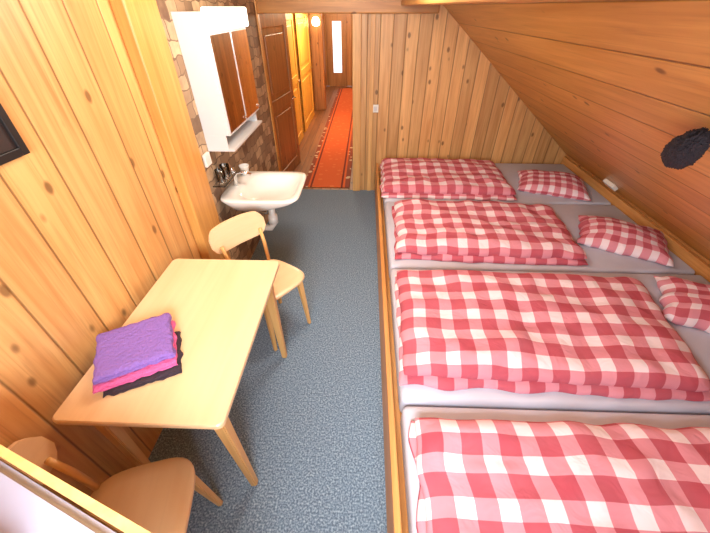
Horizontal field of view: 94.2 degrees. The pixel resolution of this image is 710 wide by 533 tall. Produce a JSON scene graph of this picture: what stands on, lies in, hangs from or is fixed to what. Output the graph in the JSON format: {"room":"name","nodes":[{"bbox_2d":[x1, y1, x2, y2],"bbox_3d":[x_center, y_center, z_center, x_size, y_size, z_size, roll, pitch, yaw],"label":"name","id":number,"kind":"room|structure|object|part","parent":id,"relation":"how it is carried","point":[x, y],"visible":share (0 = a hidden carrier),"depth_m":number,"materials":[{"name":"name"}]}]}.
{"room":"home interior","nodes":[
{"label":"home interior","id":0,"kind":"room"},
{"bbox_2d":[0,0,201,509],"bbox_3d":[-1.126,0.073,1.039,0.100,2.300,2.570,1,38,1],"label":"wall","id":1,"kind":"structure","parent":0,"point":[93,216],"depth_m":1.24,"materials":[{"name":"brown wood"}]},
{"bbox_2d":[0,103,29,165],"bbox_3d":[-1.062,-0.302,0.836,0.021,0.180,0.440,1,38,1],"label":"picture","id":2,"kind":"object","parent":1,"relation":"attached to","point":[12,146],"visible":1,"depth_m":1.00},
{"bbox_2d":[109,0,230,259],"bbox_3d":[-1.007,-0.645,1.952,0.065,2.300,0.280,1,38,1],"label":"post","id":3,"kind":"object","parent":1,"relation":"attached to","point":[139,22],"visible":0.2,"depth_m":1.74,"materials":[{"name":"brown wood"}]},
{"bbox_2d":[156,0,278,259],"bbox_3d":[-1.032,-1.289,2.770,0.150,2.300,1.840,1,38,1],"label":"stone wall","id":4,"kind":"structure","parent":0,"point":[258,150],"depth_m":2.69,"materials":[{"name":"stone"}]},
{"bbox_2d":[202,152,211,167],"bbox_3d":[-0.973,-0.704,2.171,0.019,0.080,0.080,1,38,1],"label":"wall socket","id":5,"kind":"object","parent":4,"relation":"attached to","point":[206,157],"visible":1,"depth_m":2.16,"materials":[{"name":"white plastic"}]},
{"bbox_2d":[171,7,261,151],"bbox_3d":[-0.869,-1.290,2.253,0.200,0.760,0.720,1,38,1],"label":"upper cabinet","id":6,"kind":"object","parent":4,"relation":"attached to","point":[213,41],"visible":1,"depth_m":2.05,"materials":[{"name":"white laminate"}]},
{"bbox_3d":[-0.808,-1.173,2.114,0.011,0.548,0.356,1,38,1],"label":"door panel","id":7,"kind":"part","parent":6,"relation":"part of","materials":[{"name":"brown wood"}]},
{"bbox_2d":[209,32,245,132],"bbox_3d":[-0.800,-1.173,2.113,0.004,0.520,0.332,1,38,1],"label":"mirror","id":8,"kind":"object","parent":6,"relation":"on","point":[221,53],"depth_m":2.07,"materials":[{"name":"brown mirror"}]},
{"bbox_2d":[204,113,261,151],"bbox_3d":[-0.879,-1.031,2.458,0.180,0.100,0.720,1,38,1],"label":"shelf","id":9,"kind":"object","parent":6,"relation":"attached to","point":[225,142],"depth_m":2.28,"materials":[{"name":"white plastic"}]},
{"bbox_3d":[-0.797,-1.395,2.397,0.011,0.548,0.356,1,38,1],"label":"door panel","id":10,"kind":"part","parent":6,"relation":"part of","materials":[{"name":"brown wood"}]},
{"bbox_2d":[230,29,258,117],"bbox_3d":[-0.789,-1.396,2.396,0.004,0.520,0.332,1,38,1],"label":"mirror","id":11,"kind":"object","parent":6,"relation":"on","point":[239,40],"depth_m":2.36,"materials":[{"name":"brown mirror"}]},
{"bbox_2d":[213,173,235,187],"bbox_3d":[-0.934,-0.623,2.373,0.089,0.008,0.240,1,38,1],"label":"glass shelf","id":12,"kind":"object","parent":4,"relation":"attached to","point":[216,184],"visible":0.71,"depth_m":2.31,"materials":[{"name":"white"}]},
{"bbox_2d":[214,168,226,183],"bbox_3d":[-0.932,-0.627,2.294,0.068,0.095,0.068,1,38,1],"label":"tumbler","id":13,"kind":"object","parent":12,"relation":"on","point":[220,174],"visible":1,"depth_m":2.28,"materials":[{"name":"clear glass"}]},
{"bbox_2d":[219,163,230,178],"bbox_3d":[-0.929,-0.683,2.364,0.068,0.095,0.068,1,38,1],"label":"tumbler","id":14,"kind":"object","parent":12,"relation":"on","point":[225,166],"visible":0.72,"depth_m":2.35,"materials":[{"name":"clear glass"}]},
{"bbox_2d":[220,167,306,230],"bbox_3d":[-0.685,-0.522,2.621,0.576,0.544,0.560,1,38,1],"label":"washbasin","id":15,"kind":"object","parent":4,"relation":"attached to","point":[261,192],"visible":0.85,"depth_m":2.61,"materials":[{"name":"white ceramic"}]},
{"bbox_3d":[-0.858,-0.673,2.509,0.154,0.119,0.040,1,38,1],"label":"spout","id":16,"kind":"part","parent":15,"relation":"part of","materials":[{"name":"silver metal"}]},
{"bbox_2d":[239,163,248,174],"bbox_3d":[-0.899,-0.788,2.688,0.080,0.075,0.080,1,38,1],"label":"cup","id":17,"kind":"object","parent":15,"relation":"on","point":[244,166],"visible":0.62,"depth_m":2.68,"materials":[{"name":"white ceramic"}]},
{"bbox_2d":[220,171,306,211],"bbox_3d":[-0.685,-0.566,2.587,0.576,0.150,0.560,1,38,1],"label":"basin","id":18,"kind":"object","parent":15,"relation":"in","point":[262,190],"depth_m":2.60,"materials":[{"name":"white ceramic"}]},
{"bbox_2d":[148,86,386,532],"bbox_3d":[0.744,-1.741,5.252,3.760,0.060,11.550,1,38,1],"label":"floor","id":19,"kind":"structure","parent":0,"point":[308,423],"depth_m":1.97,"materials":[{"name":"blue carpet"}]},
{"bbox_2d":[0,444,150,532],"bbox_3d":[-0.719,1.034,0.828,0.758,1.050,0.847,1,38,1],"label":"frame","id":20,"kind":"object","parent":19,"relation":"on","point":[26,505],"visible":1,"depth_m":0.69,"materials":[{"name":"brown wood"}]},
{"bbox_3d":[-0.722,0.660,0.519,0.745,0.049,0.814,1,38,1],"label":"bunk mattress","id":21,"kind":"part","parent":20,"relation":"part of","materials":[{"name":"white fabric"}]},
{"bbox_2d":[0,436,222,532],"bbox_3d":[-0.822,0.930,1.167,0.477,0.795,0.401,-6,39,-7],"label":"dining chair","id":22,"kind":"object","parent":19,"relation":"on","point":[157,496],"visible":0.7,"depth_m":1.20,"materials":[{"name":"brown wood"}]},
{"bbox_3d":[-1.024,0.705,0.948,0.069,0.170,0.400,-6,39,-7],"label":"backrest","id":23,"kind":"part","parent":22,"relation":"part of","materials":[{"name":"brown wood"}]},
{"bbox_3d":[-0.774,0.894,1.148,0.380,0.025,0.401,-6,39,-7],"label":"seat","id":24,"kind":"part","parent":22,"relation":"part of","materials":[{"name":"brown wood"}]},
{"bbox_3d":[-0.653,0.967,1.420,0.058,0.424,0.049,-6,39,-7],"label":"leg","id":25,"kind":"part","parent":22,"relation":"part of","materials":[{"name":"brown wood"}]},
{"bbox_2d":[52,259,286,485],"bbox_3d":[-0.726,0.539,1.701,0.595,0.750,0.920,1,38,1],"label":"table","id":26,"kind":"object","parent":19,"relation":"on","point":[217,307],"visible":0.91,"depth_m":1.37,"materials":[{"name":"brown wood"}]},
{"bbox_3d":[-0.968,0.779,1.416,0.057,0.724,0.052,1,38,1],"label":"leg","id":27,"kind":"part","parent":26,"relation":"part of","materials":[{"name":"brown wood"}]},
{"bbox_2d":[103,331,182,397],"bbox_3d":[-0.824,0.369,1.294,0.275,0.017,0.235,-15,41,-18],"label":"folded blanket","id":28,"kind":"object","parent":26,"relation":"on","point":[160,375],"visible":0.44,"depth_m":1.23,"materials":[{"name":"black fabric"}]},
{"bbox_2d":[92,320,177,393],"bbox_3d":[-0.859,0.339,1.301,0.290,0.019,0.265,-17,41,-20],"label":"folded blanket","id":29,"kind":"object","parent":28,"relation":"on","point":[148,370],"visible":0.26,"depth_m":1.22,"materials":[{"name":"pink fabric"}]},
{"bbox_2d":[92,313,175,385],"bbox_3d":[-0.868,0.308,1.302,0.279,0.027,0.260,-18,42,-22],"label":"folded blanket","id":30,"kind":"object","parent":29,"relation":"on","point":[121,351],"visible":1,"depth_m":1.27,"materials":[{"name":"purple fabric"}]},
{"bbox_3d":[-0.508,0.788,1.405,0.057,0.724,0.052,1,38,1],"label":"leg","id":31,"kind":"part","parent":26,"relation":"part of","materials":[{"name":"brown wood"}]},
{"bbox_3d":[-0.484,0.319,2.001,0.057,0.724,0.052,1,38,1],"label":"leg","id":32,"kind":"part","parent":26,"relation":"part of","materials":[{"name":"brown wood"}]},
{"bbox_2d":[208,211,310,350],"bbox_3d":[-0.606,0.100,2.222,0.477,0.795,0.401,27,46,30],"label":"dining chair","id":33,"kind":"object","parent":19,"relation":"on","point":[234,231],"visible":0.66,"depth_m":2.15,"materials":[{"name":"brown wood"}]},
{"bbox_3d":[-0.762,-0.227,2.132,0.069,0.170,0.400,27,46,30],"label":"backrest","id":34,"kind":"part","parent":33,"relation":"part of","materials":[{"name":"brown wood"}]},
{"bbox_3d":[-0.550,0.392,2.150,0.058,0.424,0.049,27,46,30],"label":"leg","id":35,"kind":"part","parent":33,"relation":"part of","materials":[{"name":"brown wood"}]},
{"bbox_3d":[-0.568,0.087,2.173,0.380,0.025,0.401,27,46,30],"label":"seat","id":36,"kind":"part","parent":33,"relation":"part of","materials":[{"name":"brown wood"}]},
{"bbox_3d":[-0.362,0.253,2.327,0.058,0.424,0.049,27,46,30],"label":"leg","id":37,"kind":"part","parent":33,"relation":"part of","materials":[{"name":"brown wood"}]},
{"bbox_2d":[309,14,325,109],"bbox_3d":[-0.783,-4.523,6.880,0.240,2.300,0.150,1,38,1],"label":"post","id":38,"kind":"object","parent":19,"relation":"on","point":[316,32],"visible":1,"depth_m":6.96,"materials":[{"name":"brown wood"}]},
{"bbox_2d":[312,17,319,25],"bbox_3d":[-0.768,-4.796,6.459,0.160,0.150,0.168,1,38,1],"label":"wall lamp","id":39,"kind":"object","parent":38,"relation":"attached to","point":[315,20],"visible":1,"depth_m":6.41,"materials":[{"name":"white glass"}]},
{"bbox_2d":[304,88,352,187],"bbox_3d":[-0.271,-3.073,6.887,0.600,0.012,6.600,1,38,1],"label":"runner rug","id":40,"kind":"object","parent":19,"relation":"on","point":[331,164],"visible":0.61,"depth_m":5.41,"materials":[{"name":"orange carpet"}]},
{"bbox_2d":[375,157,709,532],"bbox_3d":[1.293,0.220,2.327,2.218,0.475,4.345,1,38,1],"label":"frame","id":41,"kind":"object","parent":19,"relation":"on","point":[396,506],"visible":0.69,"depth_m":2.00,"materials":[{"name":"brown wood"}]},
{"bbox_2d":[383,163,610,206],"bbox_3d":[1.354,-0.855,3.519,2.120,0.148,0.994,1,38,1],"label":"mattress","id":42,"kind":"object","parent":41,"relation":"on","point":[509,170],"visible":0.29,"depth_m":3.18,"materials":[{"name":"white fabric"}]},
{"bbox_2d":[380,158,516,200],"bbox_3d":[0.905,-0.948,3.397,1.303,0.146,0.882,2,38,2],"label":"duvet","id":43,"kind":"object","parent":42,"relation":"on","point":[401,178],"visible":1,"depth_m":3.18,"materials":[{"name":"red fabric"}]},
{"bbox_2d":[517,169,590,200],"bbox_3d":[1.969,-0.852,3.287,0.640,0.132,0.504,14,40,17],"label":"pillow","id":44,"kind":"object","parent":42,"relation":"on","point":[552,183],"visible":1,"depth_m":3.17,"materials":[{"name":"red fabric"}]},
{"bbox_2d":[384,202,694,277],"bbox_3d":[1.323,-0.232,2.727,2.120,0.148,0.989,1,38,1],"label":"mattress","id":45,"kind":"object","parent":41,"relation":"on","point":[598,260],"visible":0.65,"depth_m":2.35,"materials":[{"name":"white fabric"}]},
{"bbox_2d":[392,199,587,265],"bbox_3d":[0.998,-0.316,2.600,1.397,0.138,0.813,2,38,3],"label":"duvet","id":46,"kind":"object","parent":45,"relation":"on","point":[465,231],"visible":1,"depth_m":2.43,"materials":[{"name":"red fabric"}]},
{"bbox_2d":[577,215,673,266],"bbox_3d":[2.053,-0.253,2.520,0.598,0.140,0.495,19,42,23],"label":"pillow","id":47,"kind":"object","parent":45,"relation":"on","point":[620,237],"visible":1,"depth_m":2.43,"materials":[{"name":"red fabric"}]},
{"bbox_2d":[389,269,709,414],"bbox_3d":[1.291,0.390,1.936,2.120,0.148,0.994,1,38,1],"label":"mattress","id":48,"kind":"object","parent":41,"relation":"on","point":[697,340],"visible":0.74,"depth_m":1.54,"materials":[{"name":"white fabric"}]},
{"bbox_2d":[394,270,709,401],"bbox_3d":[1.013,0.296,1.814,1.575,0.148,0.866,2,38,3],"label":"duvet","id":49,"kind":"object","parent":48,"relation":"on","point":[521,333],"visible":1,"depth_m":1.67,"materials":[{"name":"red fabric"}]},
{"bbox_2d":[654,276,709,333],"bbox_3d":[2.089,0.225,1.914,0.509,0.137,0.450,20,42,23],"label":"pillow","id":50,"kind":"object","parent":48,"relation":"on","point":[685,302],"visible":0.94,"depth_m":1.90,"materials":[{"name":"red fabric"}]},
{"bbox_2d":[400,406,709,532],"bbox_3d":[1.259,1.013,1.145,2.120,0.148,0.989,1,38,1],"label":"mattress","id":51,"kind":"object","parent":41,"relation":"on","point":[666,421],"visible":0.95,"depth_m":1.46,"materials":[{"name":"white fabric"}]},
{"bbox_2d":[408,417,709,532],"bbox_3d":[0.997,0.930,1.010,1.592,0.146,0.948,2,38,2],"label":"duvet","id":52,"kind":"object","parent":51,"relation":"on","point":[476,475],"visible":1,"depth_m":1.17,"materials":[{"name":"red fabric"}]},
{"bbox_3d":[2.386,0.136,2.217,0.030,0.205,4.345,1,38,1],"label":"headboard","id":53,"kind":"part","parent":41,"relation":"part of","materials":[{"name":"brown wood"}]},
{"bbox_2d":[259,14,300,171],"bbox_3d":[-0.915,-2.028,4.114,0.118,1.790,0.880,6,39,8],"label":"door","id":54,"kind":"structure","parent":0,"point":[273,26],"depth_m":4.03,"materials":[{"name":"brown wood"}]},
{"bbox_2d":[292,14,326,131],"bbox_3d":[-1.000,-4.091,6.331,0.130,2.300,7.060,1,38,1],"label":"wall","id":55,"kind":"structure","parent":0,"point":[323,26],"depth_m":7.45,"materials":[{"name":"brown wood"}]},
{"bbox_2d":[254,0,280,170],"bbox_3d":[-1.046,-1.883,3.525,0.262,2.300,0.080,1,38,1],"label":"post","id":56,"kind":"object","parent":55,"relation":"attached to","point":[255,4],"visible":0.08,"depth_m":3.45,"materials":[{"name":"brown wood"}]},
{"bbox_2d":[285,14,303,144],"bbox_3d":[-0.969,-2.745,5.008,0.118,1.820,1.100,1,38,1],"label":"door","id":57,"kind":"structure","parent":55,"relation":"in","point":[289,18],"depth_m":5.17,"materials":[{"name":"yellow wood"}]},
{"bbox_2d":[293,14,314,131],"bbox_3d":[-0.923,-3.641,6.147,0.118,1.820,1.300,1,38,1],"label":"door","id":58,"kind":"structure","parent":55,"relation":"in","point":[301,29],"depth_m":6.00,"materials":[{"name":"yellow wood"}]},
{"bbox_2d":[324,14,351,85],"bbox_3d":[-0.253,-6.292,9.127,1.400,2.300,0.100,1,38,1],"label":"wall","id":59,"kind":"structure","parent":0,"point":[348,16],"depth_m":9.21,"materials":[{"name":"brown wood"}]},
{"bbox_2d":[326,14,346,85],"bbox_3d":[-0.495,-6.076,9.217,0.520,1.850,0.040,1,38,1],"label":"door","id":60,"kind":"structure","parent":59,"relation":"in","point":[336,23],"depth_m":9.22,"materials":[{"name":"brown wood"}]},
{"bbox_3d":[-0.494,-6.099,9.207,0.240,1.200,0.012,1,38,1],"label":"pane","id":61,"kind":"part","parent":60,"relation":"part of","materials":[{"name":"white glass"}]},
{"bbox_2d":[360,5,565,189],"bbox_3d":[1.280,-1.905,3.529,2.510,2.330,0.100,1,38,1],"label":"wall","id":62,"kind":"structure","parent":0,"point":[437,95],"depth_m":3.58,"materials":[{"name":"brown wood"}]},
{"bbox_2d":[256,0,439,13],"bbox_3d":[-0.095,-2.511,3.095,1.760,0.220,0.180,1,38,1],"label":"beam","id":63,"kind":"structure","parent":62,"relation":"attached to","point":[263,6],"depth_m":3.06,"materials":[{"name":"brown wood"}]},
{"bbox_2d":[352,14,361,190],"bbox_3d":[0.020,-1.734,3.708,0.090,1.840,0.150,1,38,1],"label":"trim","id":64,"kind":"structure","parent":62,"relation":"attached to","point":[356,18],"depth_m":3.52,"materials":[{"name":"brown wood"}]},
{"bbox_2d":[367,14,375,190],"bbox_3d":[0.176,-1.682,3.674,0.045,1.800,0.018,1,38,1],"label":"trim","id":65,"kind":"structure","parent":62,"relation":"attached to","point":[373,16],"depth_m":3.54,"materials":[{"name":"brown wood"}]},
{"bbox_2d":[373,105,378,112],"bbox_3d":[0.223,-1.735,3.628,0.070,0.080,0.019,1,38,1],"label":"light switch","id":66,"kind":"object","parent":62,"relation":"attached to","point":[375,107],"visible":1,"depth_m":3.62,"materials":[{"name":"white plastic"}]},
{"bbox_2d":[443,0,709,261],"bbox_3d":[1.392,-0.669,1.627,2.365,1.971,4.570,1,38,1],"label":"ceiling","id":67,"kind":"structure","parent":0,"point":[612,82],"depth_m":1.53,"materials":[{"name":"brown wood"}]},
{"bbox_2d":[401,0,601,4],"bbox_3d":[0.444,-1.142,1.273,0.180,0.200,4.340,1,38,1],"label":"beam","id":68,"kind":"structure","parent":67,"relation":"attached to","point":[403,2],"depth_m":1.10,"materials":[{"name":"brown wood"}]},
{"bbox_2d":[603,178,617,190],"bbox_3d":[2.274,-0.729,2.939,0.064,0.060,0.150,1,38,1],"label":"wall socket","id":69,"kind":"object","parent":67,"relation":"attached to","point":[606,181],"visible":1,"depth_m":2.91,"materials":[{"name":"white plastic"}]},
{"bbox_2d":[660,127,709,169],"bbox_3d":[1.060,-0.374,1.062,0.105,0.178,0.299,29,47,32],"label":"hat","id":70,"kind":"object","parent":67,"relation":"hanging from","point":[684,150],"visible":1,"depth_m":1.00,"materials":[{"name":"black fabric"}]},
{"bbox_2d":[565,155,709,264],"bbox_3d":[2.453,0.233,2.275,0.080,0.520,4.540,1,38,1],"label":"wall","id":71,"kind":"structure","parent":0,"point":[583,168],"depth_m":2.74,"materials":[{"name":"brown wood"}]}
]}

